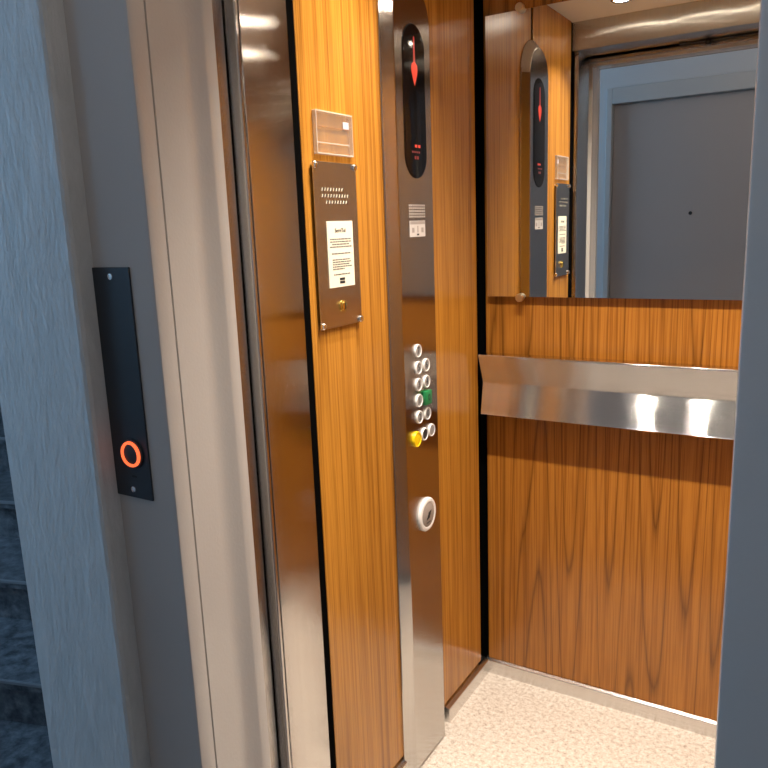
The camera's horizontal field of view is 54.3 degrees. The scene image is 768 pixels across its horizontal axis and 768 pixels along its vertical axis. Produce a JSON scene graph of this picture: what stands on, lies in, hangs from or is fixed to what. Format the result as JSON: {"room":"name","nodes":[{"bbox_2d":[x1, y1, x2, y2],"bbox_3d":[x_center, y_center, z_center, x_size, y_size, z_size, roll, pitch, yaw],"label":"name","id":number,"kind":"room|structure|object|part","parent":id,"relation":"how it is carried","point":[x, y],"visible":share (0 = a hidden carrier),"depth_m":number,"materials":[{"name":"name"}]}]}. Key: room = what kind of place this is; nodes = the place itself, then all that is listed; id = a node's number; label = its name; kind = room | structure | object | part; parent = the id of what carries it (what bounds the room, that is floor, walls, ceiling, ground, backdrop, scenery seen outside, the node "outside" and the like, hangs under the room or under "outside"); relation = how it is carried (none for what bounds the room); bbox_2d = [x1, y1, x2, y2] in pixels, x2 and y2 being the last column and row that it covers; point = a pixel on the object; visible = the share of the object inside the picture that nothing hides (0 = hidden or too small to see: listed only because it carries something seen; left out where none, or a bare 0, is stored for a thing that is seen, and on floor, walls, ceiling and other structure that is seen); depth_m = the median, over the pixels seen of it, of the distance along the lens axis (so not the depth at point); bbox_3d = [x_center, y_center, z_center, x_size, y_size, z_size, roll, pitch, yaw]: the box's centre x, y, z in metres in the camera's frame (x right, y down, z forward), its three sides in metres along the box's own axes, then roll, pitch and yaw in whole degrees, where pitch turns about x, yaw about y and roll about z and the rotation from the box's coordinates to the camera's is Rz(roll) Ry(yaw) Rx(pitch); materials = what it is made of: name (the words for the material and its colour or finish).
{"room":"elevator landing","nodes":[
{"label":"elevator landing","id":0,"kind":"room"},
{"bbox_2d":[0,719,52,767],"bbox_3d":[-1.032,0.821,3.132,2.280,0.049,2.300,5,14,31],"label":"floor","id":1,"kind":"structure","parent":0,"point":[22,745],"depth_m":2.09,"materials":[{"name":"stone"}]},
{"bbox_2d":[0,406,46,725],"bbox_3d":[-1.052,0.368,2.944,1.590,0.912,1.740,1,12,14],"label":"staircase","id":2,"kind":"structure","parent":1,"relation":"on","point":[21,696],"depth_m":2.42,"materials":[{"name":"stone"}]},
{"bbox_2d":[0,0,150,767],"bbox_3d":[-0.190,-0.290,1.763,0.304,2.620,1.386,5,14,31],"label":"wall pillar","id":3,"kind":"structure","parent":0,"point":[54,406],"depth_m":1.23,"materials":[{"name":"white paint"}]},
{"bbox_2d":[285,0,483,767],"bbox_3d":[0.051,-0.024,1.829,0.060,2.055,0.895,5,14,31],"label":"wall","id":4,"kind":"structure","parent":0,"point":[333,51],"depth_m":1.68,"materials":[{"name":"brown wood"}]},
{"bbox_2d":[237,0,330,767],"bbox_3d":[-0.199,0.121,1.408,0.066,1.962,0.122,5,14,31],"label":"column","id":5,"kind":"structure","parent":4,"relation":"attached to","point":[263,36],"depth_m":1.35,"materials":[{"name":"metal"}]},
{"bbox_2d":[315,122,348,130],"bbox_3d":[-0.098,-0.483,1.446,0.009,0.079,0.123,5,14,31],"label":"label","id":6,"kind":"object","parent":4,"relation":"attached to","point":[345,125],"visible":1,"depth_m":1.48,"materials":[{"name":"white paper"}]},
{"bbox_2d":[310,160,363,330],"bbox_3d":[-0.090,-0.274,1.484,0.014,0.319,0.147,5,14,31],"label":"intercom panel","id":7,"kind":"object","parent":4,"relation":"attached to","point":[334,184],"visible":1,"depth_m":1.48,"materials":[{"name":"brown metal"}]},
{"bbox_3d":[-0.044,-0.009,1.632,0.018,1.997,0.380,5,14,31],"label":"wood panel","id":8,"kind":"part","parent":4,"relation":"part of","materials":[{"name":"brown wood"}]},
{"bbox_2d":[394,758,407,767],"bbox_3d":[-0.022,1.010,1.800,0.023,0.050,0.284,5,14,31],"label":"baseboard","id":9,"kind":"structure","parent":4,"relation":"attached to","point":[401,764],"depth_m":1.90,"materials":[{"name":"metal"}]},
{"bbox_2d":[376,0,444,767],"bbox_3d":[0.085,0.044,1.803,0.035,1.918,0.212,5,14,31],"label":"control panel","id":10,"kind":"object","parent":4,"relation":"attached to","point":[402,25],"visible":1,"depth_m":1.75,"materials":[{"name":"metal"}]},
{"bbox_2d":[409,204,424,217],"bbox_3d":[0.075,-0.395,1.708,0.001,0.029,0.075,5,14,31],"label":"speaker grille","id":11,"kind":"object","parent":10,"relation":"attached to","point":[415,210],"depth_m":1.71,"materials":[{"name":"silver metal"}]},
{"bbox_3d":[0.160,-0.086,1.962,0.018,1.997,0.374,5,14,31],"label":"wood panel","id":12,"kind":"part","parent":4,"relation":"part of","materials":[{"name":"brown wood"}]},
{"bbox_2d":[444,656,488,722],"bbox_3d":[0.248,0.908,2.237,0.023,0.050,0.282,5,14,31],"label":"baseboard","id":13,"kind":"structure","parent":4,"relation":"attached to","point":[465,690],"depth_m":2.21,"materials":[{"name":"metal"}]},
{"bbox_2d":[420,673,714,767],"bbox_3d":[0.553,1.045,1.770,1.060,0.050,0.852,5,14,31],"label":"floor","id":14,"kind":"structure","parent":0,"point":[505,722],"depth_m":2.04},
{"bbox_2d":[477,0,741,720],"bbox_3d":[0.719,-0.069,1.924,1.100,2.055,0.050,5,14,31],"label":"wall","id":15,"kind":"structure","parent":0,"point":[604,548],"depth_m":2.06,"materials":[{"name":"brown wood"}]},
{"bbox_2d":[487,654,716,738],"bbox_3d":[0.761,0.917,2.099,1.019,0.050,0.021,5,14,31],"label":"baseboard","id":16,"kind":"structure","parent":15,"relation":"attached to","point":[700,725],"depth_m":2.16,"materials":[{"name":"metal"}]},
{"bbox_2d":[478,352,737,439],"bbox_3d":[0.706,0.031,1.877,0.980,0.174,0.082,5,14,31],"label":"handrail","id":17,"kind":"object","parent":15,"relation":"attached to","point":[673,398],"visible":1,"depth_m":1.92,"materials":[{"name":"metal"}]},
{"bbox_2d":[485,0,760,301],"bbox_3d":[0.697,-0.566,1.773,0.978,0.755,0.032,5,14,31],"label":"wall mirror","id":18,"kind":"object","parent":15,"relation":"attached to","point":[619,133],"visible":1,"depth_m":1.84,"materials":[{"name":"grey mirror"}]},
{"bbox_3d":[0.348,-0.954,1.899,0.022,0.022,0.032,5,14,31],"label":"clamp knob","id":19,"kind":"part","parent":18,"relation":"part of","materials":[{"name":"gold metal"}]},
{"bbox_3d":[0.375,-0.237,2.049,0.022,0.022,0.032,5,14,31],"label":"clamp knob","id":20,"kind":"part","parent":18,"relation":"part of","materials":[{"name":"gold metal"}]},
{"bbox_3d":[0.559,-0.087,0.657,2.600,2.620,0.160,5,14,31],"label":"wall","id":21,"kind":"structure","parent":0,"visible":0},
{"bbox_2d":[92,267,153,500],"bbox_3d":[-0.413,0.004,1.175,0.084,0.370,0.012,5,14,31],"label":"panel","id":22,"kind":"object","parent":21,"relation":"attached to","point":[112,285],"visible":1,"depth_m":1.17,"materials":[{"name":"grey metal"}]},
{"bbox_2d":[212,0,278,767],"bbox_3d":[-0.300,0.138,1.364,0.149,1.946,0.033,5,14,31],"label":"door","id":23,"kind":"structure","parent":21,"relation":"in","point":[216,4],"depth_m":1.29,"materials":[{"name":"metal"}]},
{"bbox_2d":[221,0,290,767],"bbox_3d":[-0.279,0.132,1.379,0.170,1.951,0.009,5,14,31],"label":"door","id":24,"kind":"structure","parent":21,"relation":"in","point":[229,7],"depth_m":1.30,"materials":[{"name":"metal"}]},
{"bbox_2d":[63,0,767,767],"bbox_3d":[0.050,0.147,1.025,1.387,2.050,0.160,5,14,31],"label":"door frame","id":25,"kind":"structure","parent":21,"relation":"attached to","point":[144,72],"depth_m":1.14,"materials":[{"name":"grey paint"}]}
]}

